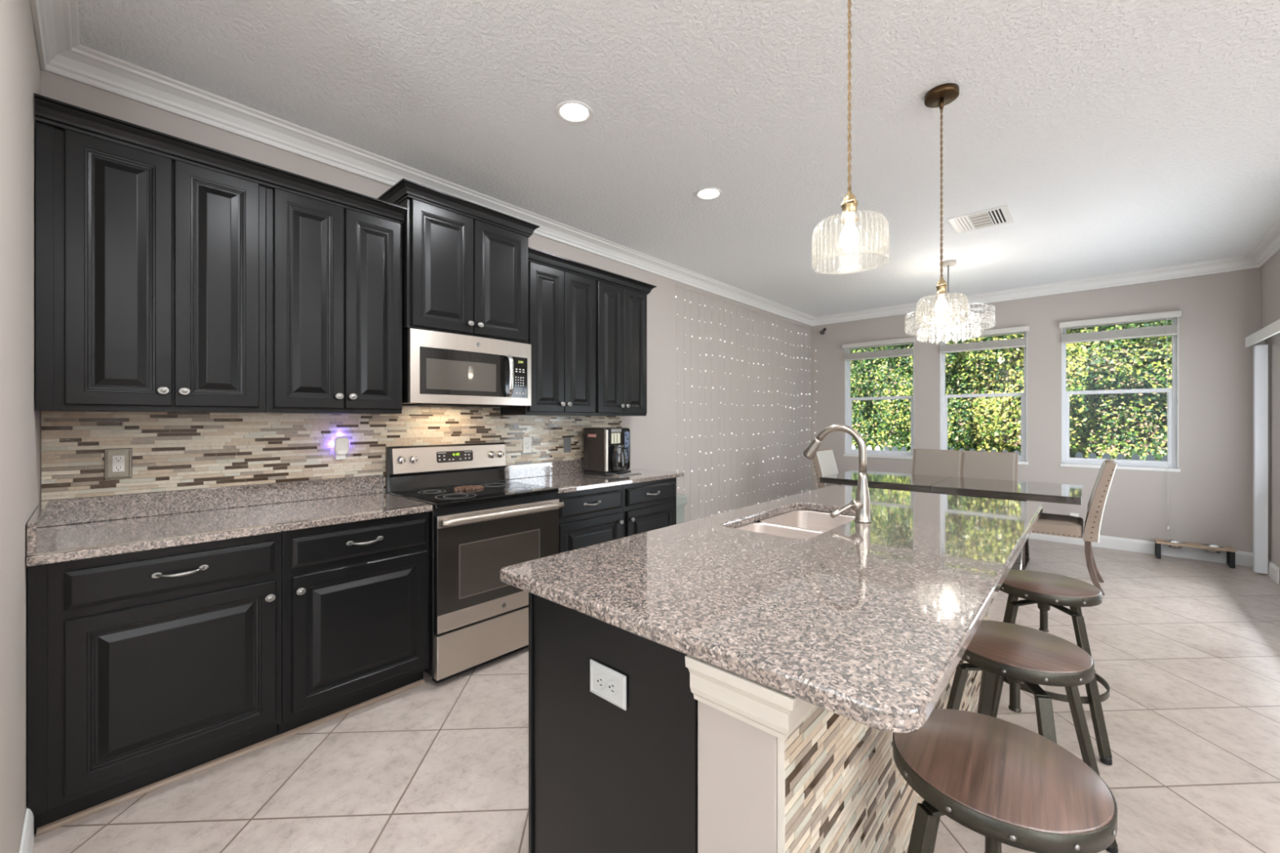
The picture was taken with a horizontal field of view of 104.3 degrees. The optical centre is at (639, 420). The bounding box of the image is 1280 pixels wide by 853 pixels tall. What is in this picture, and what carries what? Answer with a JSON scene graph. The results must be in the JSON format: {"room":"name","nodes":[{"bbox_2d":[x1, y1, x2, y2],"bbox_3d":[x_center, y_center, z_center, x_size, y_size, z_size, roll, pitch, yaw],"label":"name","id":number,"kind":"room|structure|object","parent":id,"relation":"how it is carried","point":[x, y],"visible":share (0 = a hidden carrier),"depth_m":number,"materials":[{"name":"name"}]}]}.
{"room":"kitchen","nodes":[
{"label":"kitchen","id":0,"kind":"room"},
{"bbox_2d":[0,0,39,852],"bbox_3d":[-1.915,-0.076,1.470,1.319,2.821,0.120,0,0,42],"label":"wall","id":1,"kind":"structure","parent":0,"point":[20,64],"depth_m":1.36,"materials":[{"name":"beige paint"}]},
{"bbox_2d":[18,805,34,852],"bbox_3d":[-1.648,1.270,1.319,0.718,0.127,0.014,0,0,42],"label":"baseboard","id":2,"kind":"structure","parent":1,"relation":"attached to","point":[27,842],"depth_m":1.48,"materials":[{"name":"white paint"}]},
{"bbox_2d":[40,66,811,522],"bbox_3d":[0.063,-0.076,4.711,0.120,2.821,7.575,0,0,42],"label":"wall","id":3,"kind":"structure","parent":0,"point":[656,438],"depth_m":5.25,"materials":[{"name":"grey paint"}]},
{"bbox_2d":[35,120,265,413],"bbox_3d":[-2.007,-0.550,2.086,0.349,1.030,0.661,0,0,42],"label":"upper cabinet","id":4,"kind":"object","parent":3,"relation":"attached to","point":[150,268],"visible":1,"depth_m":1.94,"materials":[{"name":"black paint"}]},
{"bbox_2d":[33,93,407,224],"bbox_3d":[-1.679,-1.088,2.192,0.060,0.070,1.259,0,0,42],"label":"crown molding","id":5,"kind":"structure","parent":4,"relation":"attached to","point":[47,110],"depth_m":2.05,"materials":[{"name":"black paint"}]},
{"bbox_2d":[259,186,402,413],"bbox_3d":[-1.582,-0.550,2.552,0.349,1.030,0.596,0,0,42],"label":"upper cabinet","id":6,"kind":"object","parent":3,"relation":"attached to","point":[334,273],"visible":0.98,"depth_m":2.42,"materials":[{"name":"black paint"}]},
{"bbox_2d":[41,405,621,500],"bbox_3d":[-1.260,0.155,3.160,0.010,0.500,3.254,0,0,42],"label":"backsplash","id":7,"kind":"structure","parent":3,"relation":"attached to","point":[171,451],"depth_m":2.45,"materials":[{"name":"beige tile"}]},
{"bbox_2d":[104,448,132,479],"bbox_3d":[-2.208,0.184,2.105,0.010,0.128,0.082,0,0,42],"label":"wall outlet","id":8,"kind":"object","parent":7,"relation":"attached to","point":[117,461],"visible":1,"depth_m":2.10,"materials":[{"name":"beige plastic"}]},
{"bbox_2d":[112,455,124,462],"bbox_3d":[-2.205,0.165,2.103,0.003,0.029,0.034,0,0,42],"label":"receptacle","id":9,"kind":"object","parent":8,"relation":"attached to","point":[116,459],"depth_m":2.10,"materials":[{"name":"white plastic"}]},
{"bbox_2d":[112,464,124,471],"bbox_3d":[-2.205,0.203,2.103,0.003,0.029,0.034,0,0,42],"label":"receptacle","id":10,"kind":"object","parent":8,"relation":"attached to","point":[116,468],"depth_m":2.10,"materials":[{"name":"white plastic"}]},
{"bbox_2d":[333,436,349,459],"bbox_3d":[-1.630,0.152,2.712,0.044,0.126,0.072,0,0,42],"label":"night light","id":11,"kind":"object","parent":7,"relation":"attached to","point":[341,444],"visible":1,"depth_m":2.70,"materials":[{"name":"white plastic"}]},
{"bbox_2d":[523,436,531,453],"bbox_3d":[-0.820,0.181,3.629,0.008,0.118,0.074,0,0,42],"label":"wall outlet","id":12,"kind":"object","parent":7,"relation":"attached to","point":[526,440],"visible":1,"depth_m":3.62,"materials":[{"name":"white plastic"}]},
{"bbox_2d":[563,437,571,453],"bbox_3d":[-0.570,0.195,3.907,0.005,0.118,0.072,0,0,42],"label":"wall outlet","id":13,"kind":"object","parent":7,"relation":"attached to","point":[566,441],"visible":1,"depth_m":3.90,"materials":[{"name":"grey plastic"}]},
{"bbox_2d":[377,177,539,343],"bbox_3d":[-1.094,-0.873,3.035,0.420,0.760,0.860,0,0,42],"label":"upper cabinet","id":14,"kind":"object","parent":3,"relation":"attached to","point":[462,274],"depth_m":2.86,"materials":[{"name":"black paint"}]},
{"bbox_2d":[402,328,531,407],"bbox_3d":[-1.075,-0.287,3.030,0.437,0.404,0.769,0,0,42],"label":"microwave","id":15,"kind":"object","parent":14,"relation":"attached to","point":[440,369],"visible":1,"depth_m":2.85,"materials":[{"name":"silver metal"}]},
{"bbox_2d":[500,261,595,415],"bbox_3d":[-0.640,-0.547,3.587,0.349,1.025,0.617,0,0,42],"label":"upper cabinet","id":16,"kind":"object","parent":3,"relation":"attached to","point":[562,304],"visible":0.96,"depth_m":3.46,"materials":[{"name":"black paint"}]},
{"bbox_2d":[591,280,647,416],"bbox_3d":[-0.236,-0.547,4.030,0.349,1.025,0.578,0,0,42],"label":"upper cabinet","id":17,"kind":"object","parent":3,"relation":"attached to","point":[620,313],"visible":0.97,"depth_m":3.90,"materials":[{"name":"black paint"}]},
{"bbox_2d":[528,247,656,294],"bbox_3d":[-0.424,-1.083,3.808,0.369,0.070,1.268,0,0,42],"label":"crown molding","id":18,"kind":"structure","parent":17,"relation":"attached to","point":[535,255],"depth_m":3.61,"materials":[{"name":"black paint"}]},
{"bbox_2d":[30,0,1279,326],"bbox_3d":[1.629,-1.434,3.230,4.188,0.104,7.253,0,0,42],"label":"trim","id":19,"kind":"structure","parent":3,"relation":"attached to","point":[55,22],"depth_m":2.77,"materials":[{"name":"white paint"}]},
{"bbox_2d":[675,284,817,512],"bbox_3d":[1.442,-0.056,6.117,0.089,2.567,3.231,0,0,44],"label":"string lights","id":20,"kind":"object","parent":3,"relation":"attached to","point":[675,285],"visible":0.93,"depth_m":5.97,"materials":[{"name":"white plastic"}]},
{"bbox_2d":[32,538,1279,852],"bbox_3d":[1.886,1.385,0.831,8.400,0.100,11.055,0,0,42],"label":"floor","id":21,"kind":"structure","parent":0,"point":[1187,651],"depth_m":1.98,"materials":[{"name":"tile"}]},
{"bbox_2d":[27,532,281,834],"bbox_3d":[-1.892,0.893,1.979,0.663,0.882,0.657,0,0,42],"label":"base cabinet","id":22,"kind":"object","parent":21,"relation":"on","point":[145,668],"visible":0.86,"depth_m":1.74,"materials":[{"name":"black paint"}]},
{"bbox_2d":[26,475,432,566],"bbox_3d":[-1.690,0.384,2.211,0.649,0.132,1.273,0,0,42],"label":"countertop","id":23,"kind":"structure","parent":22,"relation":"on","point":[65,530],"depth_m":2.10,"materials":[{"name":"stone"}]},
{"bbox_2d":[36,679,424,835],"bbox_3d":[-1.519,1.325,2.062,0.016,0.018,1.252,0,0,42],"label":"trim","id":24,"kind":"structure","parent":22,"relation":"attached to","point":[84,813],"depth_m":1.91,"materials":[{"name":"wood"}]},
{"bbox_2d":[277,511,429,734],"bbox_3d":[-1.464,0.893,2.449,0.663,0.882,0.610,0,0,42],"label":"base cabinet","id":25,"kind":"object","parent":21,"relation":"on","point":[355,595],"visible":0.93,"depth_m":2.22,"materials":[{"name":"black paint"}]},
{"bbox_2d":[386,442,564,683],"bbox_3d":[-0.960,0.745,2.932,0.703,1.179,0.766,0,0,42],"label":"range","id":26,"kind":"object","parent":21,"relation":"on","point":[477,619],"visible":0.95,"depth_m":2.72,"materials":[{"name":"silver metal"}]},
{"bbox_2d":[453,484,484,490],"bbox_3d":[-1.030,0.407,2.991,0.138,0.012,0.186,0,0,42],"label":"trivet","id":27,"kind":"object","parent":26,"relation":"on","point":[471,486],"visible":1,"depth_m":2.95,"materials":[{"name":"brown wood"}]},
{"bbox_2d":[390,480,558,508],"bbox_3d":[-0.964,0.426,2.936,0.572,0.025,0.766,0,0,42],"label":"cooktop","id":28,"kind":"object","parent":26,"relation":"in","point":[442,495],"depth_m":2.84,"materials":[{"name":"black glass"}]},
{"bbox_2d":[555,484,623,553],"bbox_3d":[-0.529,0.893,3.475,0.663,0.882,0.608,0,0,42],"label":"base cabinet","id":29,"kind":"object","parent":21,"relation":"on","point":[587,517],"visible":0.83,"depth_m":3.27,"materials":[{"name":"black paint"}]},
{"bbox_2d":[622,477,676,537],"bbox_3d":[-0.118,0.893,3.926,0.663,0.882,0.608,0,0,42],"label":"base cabinet","id":30,"kind":"object","parent":21,"relation":"on","point":[650,505],"visible":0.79,"depth_m":3.69,"materials":[{"name":"black paint"}]},
{"bbox_2d":[504,459,684,493],"bbox_3d":[-0.306,0.384,3.730,0.649,0.132,1.283,0,0,42],"label":"countertop","id":31,"kind":"structure","parent":30,"relation":"on","point":[567,476],"depth_m":3.61,"materials":[{"name":"stone"}]},
{"bbox_2d":[583,427,640,475],"bbox_3d":[-0.215,0.239,3.901,0.360,0.359,0.296,0,0,42],"label":"coffee maker","id":32,"kind":"object","parent":31,"relation":"on","point":[606,451],"visible":1,"depth_m":3.80,"materials":[{"name":"black plastic"}]},
{"bbox_2d":[610,471,640,475],"bbox_3d":[-0.107,0.413,3.837,0.094,0.012,0.245,0,0,42],"label":"drip tray","id":33,"kind":"object","parent":32,"relation":"on","point":[612,473],"depth_m":3.81,"materials":[{"name":"metal"}]},
{"bbox_2d":[676,493,687,524],"bbox_3d":[0.183,1.002,4.449,0.350,0.663,0.370,0,0,42],"label":"storage bin","id":34,"kind":"object","parent":21,"relation":"on","point":[682,500],"visible":0.16,"depth_m":4.41,"materials":[{"name":"grey plastic"}]},
{"bbox_2d":[676,504,684,524],"bbox_3d":[0.183,1.044,4.449,0.320,0.579,0.340,0,0,42],"label":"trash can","id":35,"kind":"object","parent":34,"relation":"in","point":[680,508],"depth_m":4.41,"materials":[{"name":"grey plastic"}]},
{"bbox_2d":[528,509,989,852],"bbox_3d":[0.758,0.896,1.967,0.801,0.875,2.385,0,0,42],"label":"kitchen island","id":36,"kind":"object","parent":21,"relation":"on","point":[701,757],"visible":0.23,"depth_m":1.09,"materials":[{"name":"black paint"}]},
{"bbox_2d":[590,659,626,710],"bbox_3d":[-0.077,0.613,1.154,0.118,0.076,0.008,0,0,42],"label":"wall outlet","id":37,"kind":"object","parent":36,"relation":"attached to","point":[609,684],"visible":1,"depth_m":1.15,"materials":[{"name":"grey plastic"}]},
{"bbox_2d":[595,674,605,688],"bbox_3d":[-0.092,0.613,1.165,0.029,0.034,0.003,0,0,42],"label":"receptacle","id":38,"kind":"object","parent":37,"relation":"attached to","point":[600,678],"depth_m":1.16,"materials":[{"name":"grey plastic"}]},
{"bbox_2d":[607,680,617,695],"bbox_3d":[-0.064,0.613,1.139,0.029,0.034,0.003,0,0,42],"label":"receptacle","id":39,"kind":"object","parent":37,"relation":"attached to","point":[611,684],"depth_m":1.14,"materials":[{"name":"grey plastic"}]},
{"bbox_2d":[499,484,1043,733],"bbox_3d":[0.825,0.439,1.970,1.067,0.038,2.480,0,0,42],"label":"island countertop","id":40,"kind":"structure","parent":36,"relation":"on","point":[869,624],"depth_m":1.24,"materials":[{"name":"stone"}]},
{"bbox_2d":[734,509,854,538],"bbox_3d":[0.698,0.559,2.153,0.393,0.200,0.792,0,0,42],"label":"sink","id":41,"kind":"object","parent":40,"relation":"in","point":[797,523],"visible":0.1,"depth_m":2.41,"materials":[{"name":"metal"}]},
{"bbox_2d":[803,424,871,523],"bbox_3d":[0.800,0.218,2.090,0.287,0.402,0.181,0,0,42],"label":"kitchen faucet","id":42,"kind":"object","parent":40,"relation":"on","point":[861,504],"visible":1,"depth_m":2.05,"materials":[{"name":"silver metal"}]},
{"bbox_2d":[812,448,841,488],"bbox_3d":[2.218,0.829,5.294,0.640,1.011,0.478,0,0,42],"label":"dining chair","id":43,"kind":"object","parent":21,"relation":"on","point":[824,464],"visible":0.22,"depth_m":5.35,"materials":[{"name":"beige fabric"}]},
{"bbox_2d":[816,449,838,487],"bbox_3d":[2.066,0.522,5.432,0.105,0.375,0.442,0,0,42],"label":"cushion","id":44,"kind":"object","parent":43,"relation":"on","point":[826,464],"depth_m":5.36,"materials":[{"name":"fabric"}]},
{"bbox_2d":[911,448,963,477],"bbox_3d":[3.061,0.829,5.217,0.478,1.011,0.640,0,0,42],"label":"dining chair","id":45,"kind":"object","parent":21,"relation":"on","point":[948,463],"visible":0.21,"depth_m":5.37,"materials":[{"name":"beige fabric"}]},
{"bbox_2d":[819,470,1083,569],"bbox_3d":[2.862,0.955,4.704,1.977,0.759,0.945,0,0,42],"label":"dining table","id":46,"kind":"object","parent":21,"relation":"on","point":[1019,491],"visible":0.55,"depth_m":4.39,"materials":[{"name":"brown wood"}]},
{"bbox_2d":[961,450,1017,480],"bbox_3d":[3.401,0.829,4.907,0.478,1.011,0.640,0,0,42],"label":"dining chair","id":47,"kind":"object","parent":21,"relation":"on","point":[996,465],"visible":0.19,"depth_m":5.05,"materials":[{"name":"beige fabric"}]},
{"bbox_2d":[891,708,1117,852],"bbox_3d":[0.745,1.024,1.049,0.424,0.619,0.424,0,0,38],"label":"bar stool","id":48,"kind":"object","parent":21,"relation":"on","point":[1006,782],"visible":0.96,"depth_m":0.99,"materials":[{"name":"brown wood"}]},
{"bbox_2d":[946,619,1118,852],"bbox_3d":[1.204,1.024,1.598,0.424,0.619,0.424,0,0,-34],"label":"bar stool","id":49,"kind":"object","parent":21,"relation":"on","point":[1032,657],"visible":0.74,"depth_m":1.54,"materials":[{"name":"brown wood"}]},
{"bbox_2d":[991,569,1112,765],"bbox_3d":[1.785,1.024,2.198,0.424,0.619,0.424,0,0,38],"label":"bar stool","id":50,"kind":"object","parent":21,"relation":"on","point":[1046,589],"visible":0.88,"depth_m":2.08,"materials":[{"name":"brown wood"}]},
{"bbox_2d":[1022,459,1117,595],"bbox_3d":[3.498,0.829,4.115,0.640,1.011,0.478,0,0,42],"label":"dining chair","id":51,"kind":"object","parent":21,"relation":"on","point":[1067,526],"visible":0.85,"depth_m":3.84,"materials":[{"name":"beige fabric"}]},
{"bbox_2d":[1087,460,1105,511],"bbox_3d":[3.649,0.522,3.977,0.105,0.375,0.442,0,0,42],"label":"cushion","id":52,"kind":"object","parent":51,"relation":"on","point":[1096,503],"depth_m":3.80,"materials":[{"name":"fabric"}]},
{"bbox_2d":[1154,538,1235,568],"bbox_3d":[5.223,1.249,4.694,0.500,0.170,0.170,0,0,42],"label":"stand","id":53,"kind":"object","parent":21,"relation":"on","point":[1230,551],"visible":1,"depth_m":4.64,"materials":[{"name":"brown wood"}]},
{"bbox_2d":[1164,539,1185,548],"bbox_3d":[5.134,1.196,4.775,0.144,0.063,0.144,0,0,42],"label":"bowl","id":54,"kind":"object","parent":53,"relation":"on","point":[1172,544],"depth_m":4.74,"materials":[{"name":"silver metal"}]},
{"bbox_2d":[1200,543,1224,553],"bbox_3d":[5.311,1.196,4.614,0.144,0.063,0.144,0,0,42],"label":"bowl","id":55,"kind":"object","parent":53,"relation":"on","point":[1214,548],"depth_m":4.58,"materials":[{"name":"silver metal"}]},
{"bbox_2d":[78,0,1279,316],"bbox_3d":[1.869,-1.546,0.813,8.400,0.120,11.005,0,0,42],"label":"ceiling","id":56,"kind":"structure","parent":0,"point":[1115,136],"depth_m":2.42,"materials":[{"name":"white paint"}]},
{"bbox_2d":[555,100,592,124],"bbox_3d":[-0.317,-1.482,2.399,0.176,0.006,0.176,0,0,42],"label":"recessed light","id":57,"kind":"object","parent":56,"relation":"in","point":[574,112],"visible":1,"depth_m":2.40,"materials":[{"name":"white paint"}]},
{"bbox_2d":[695,187,722,200],"bbox_3d":[0.452,-1.482,3.264,0.176,0.006,0.176,0,0,42],"label":"recessed light","id":58,"kind":"object","parent":56,"relation":"in","point":[706,193],"visible":1,"depth_m":3.26,"materials":[{"name":"white paint"}]},
{"bbox_2d":[811,0,888,273],"bbox_3d":[0.592,-0.962,1.405,0.203,1.046,0.203,0,0,42],"label":"pendant light","id":59,"kind":"object","parent":56,"relation":"hanging from","point":[849,237],"visible":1,"depth_m":1.40,"materials":[{"name":"clear glass"}]},
{"bbox_2d":[840,188,858,224],"bbox_3d":[0.592,-0.608,1.405,0.048,0.090,0.049,0,0,42],"label":"socket","id":60,"kind":"object","parent":59,"relation":"attached to","point":[849,206],"depth_m":1.39,"materials":[{"name":"gold metal"}]},
{"bbox_2d":[916,83,968,326],"bbox_3d":[1.370,-0.962,2.259,0.203,1.046,0.203,0,0,42],"label":"pendant light","id":61,"kind":"object","parent":56,"relation":"hanging from","point":[943,95],"visible":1,"depth_m":2.25,"materials":[{"name":"clear glass"}]},
{"bbox_2d":[935,275,947,297],"bbox_3d":[1.369,-0.608,2.259,0.048,0.090,0.049,0,0,42],"label":"socket","id":62,"kind":"object","parent":61,"relation":"attached to","point":[941,286],"depth_m":2.25,"materials":[{"name":"gold metal"}]},
{"bbox_2d":[905,259,994,332],"bbox_3d":[2.896,-1.106,4.672,0.727,0.758,0.722,0,0,42],"label":"chandelier","id":63,"kind":"object","parent":56,"relation":"hanging from","point":[950,263],"visible":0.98,"depth_m":4.63,"materials":[{"name":"clear glass"}]},
{"bbox_2d":[947,204,1013,234],"bbox_3d":[2.530,-1.481,3.691,0.358,0.009,0.380,0,0,42],"label":"ceiling vent","id":64,"kind":"object","parent":56,"relation":"in","point":[999,215],"visible":1,"depth_m":3.67,"materials":[{"name":"white metal"}]},
{"bbox_2d":[811,267,1261,552],"bbox_3d":[4.139,-0.076,5.985,4.188,2.821,0.200,0,0,42],"label":"wall","id":65,"kind":"structure","parent":0,"point":[1210,501],"depth_m":5.01,"materials":[{"name":"grey paint"}]},
{"bbox_2d":[819,328,826,334],"bbox_3d":[2.628,-1.279,7.159,0.073,0.107,0.098,0,0,42],"label":"security camera","id":66,"kind":"object","parent":65,"relation":"attached to","point":[822,332],"visible":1,"depth_m":7.13,"materials":[{"name":"black plastic"}]},
{"bbox_2d":[843,342,914,459],"bbox_3d":[3.247,-0.265,6.743,0.906,1.540,0.142,0,0,42],"label":"window","id":67,"kind":"structure","parent":65,"relation":"in","point":[849,451],"depth_m":6.83,"materials":[{"name":"white plastic"}]},
{"bbox_2d":[842,337,915,360],"bbox_3d":[3.188,-0.945,6.678,0.918,0.231,0.053,0,0,42],"label":"window blind","id":68,"kind":"object","parent":67,"relation":"attached to","point":[901,352],"visible":1,"depth_m":6.64,"materials":[{"name":"grey"}]},
{"bbox_2d":[940,331,1028,464],"bbox_3d":[4.104,-0.265,5.962,0.885,1.540,0.142,0,0,42],"label":"window","id":69,"kind":"structure","parent":65,"relation":"in","point":[1022,460],"depth_m":5.97,"materials":[{"name":"white plastic"}]},
{"bbox_2d":[937,325,1029,353],"bbox_3d":[4.045,-0.945,5.897,0.897,0.231,0.053,0,0,42],"label":"window blind","id":70,"kind":"object","parent":69,"relation":"attached to","point":[1012,343],"visible":1,"depth_m":5.86,"materials":[{"name":"grey"}]},
{"bbox_2d":[1070,512,1079,516],"bbox_3d":[4.677,1.060,5.353,0.072,0.116,0.008,0,0,42],"label":"wall outlet","id":71,"kind":"object","parent":65,"relation":"attached to","point":[1071,513],"visible":0.19,"depth_m":5.35,"materials":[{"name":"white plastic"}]},
{"bbox_2d":[1060,317,1180,471],"bbox_3d":[4.963,-0.265,5.179,0.894,1.540,0.142,0,0,42],"label":"window","id":72,"kind":"structure","parent":65,"relation":"in","point":[1173,392],"depth_m":5.06,"materials":[{"name":"white plastic"}]},
{"bbox_2d":[1058,310,1182,530],"bbox_3d":[4.904,0.007,5.115,0.906,2.135,0.053,0,0,42],"label":"window blind","id":73,"kind":"object","parent":72,"relation":"attached to","point":[1170,330],"visible":1,"depth_m":5.06,"materials":[{"name":"grey plastic"}]},
{"bbox_2d":[1028,532,1253,566],"bbox_3d":[4.067,1.270,5.905,4.188,0.127,0.014,0,0,42],"label":"baseboard","id":74,"kind":"structure","parent":65,"relation":"attached to","point":[1242,558],"depth_m":4.97,"materials":[{"name":"white paint"}]},
{"bbox_2d":[1261,250,1279,583],"bbox_3d":[4.850,-0.076,3.543,0.150,2.821,2.855,0,0,42],"label":"wall","id":75,"kind":"structure","parent":0,"point":[1270,270],"depth_m":4.20,"materials":[{"name":"grey paint"}]},
{"bbox_2d":[1244,319,1279,573],"bbox_3d":[4.672,0.287,3.546,0.113,2.055,2.380,0,0,42],"label":"vertical blind","id":76,"kind":"object","parent":75,"relation":"attached to","point":[1256,340],"visible":1,"depth_m":4.28,"materials":[{"name":"white paint"}]},
{"bbox_2d":[1266,559,1279,583],"bbox_3d":[5.406,1.270,4.277,0.014,0.127,0.589,0,0,42],"label":"baseboard","id":77,"kind":"structure","parent":75,"relation":"attached to","point":[1273,570],"depth_m":4.14,"materials":[{"name":"white paint"}]},
{"label":"outside","id":78,"kind":"structure","parent":0,"visible":0},
{"bbox_3d":[10.418,1.535,13.019,32.000,0.100,18.435,0,0,42],"label":"ground","id":79,"kind":"structure","parent":78,"visible":0},
{"bbox_2d":[850,346,883,449],"bbox_3d":[4.227,-0.810,11.348,2.577,4.752,1.443,0,0,42],"label":"shrub","id":80,"kind":"object","parent":79,"relation":"on","point":[865,420],"visible":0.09,"depth_m":10.64,"materials":[{"name":"green plant"}]},
{"bbox_2d":[869,338,974,451],"bbox_3d":[5.520,-0.757,9.723,1.676,4.642,1.505,0,0,42],"label":"shrub","id":81,"kind":"object","parent":79,"relation":"on","point":[896,380],"visible":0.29,"depth_m":9.60,"materials":[{"name":"green plant"}]},
{"bbox_2d":[852,444,1167,461],"bbox_3d":[5.261,0.868,7.358,12.000,0.875,0.050,0,0,42],"label":"picket fence","id":82,"kind":"object","parent":79,"relation":"on","point":[1106,455],"visible":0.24,"depth_m":6.64,"materials":[{"name":"white plastic"}]},
{"bbox_2d":[964,327,1089,457],"bbox_3d":[6.793,-0.809,8.742,1.683,4.760,1.452,0,0,42],"label":"shrub","id":83,"kind":"object","parent":79,"relation":"on","point":[997,420],"visible":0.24,"depth_m":8.68,"materials":[{"name":"green plant"}]},
{"bbox_2d":[1085,320,1171,461],"bbox_3d":[7.772,-0.764,7.667,1.364,4.656,1.512,0,0,42],"label":"shrub","id":84,"kind":"object","parent":79,"relation":"on","point":[1128,424],"visible":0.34,"depth_m":7.78,"materials":[{"name":"green plant"}]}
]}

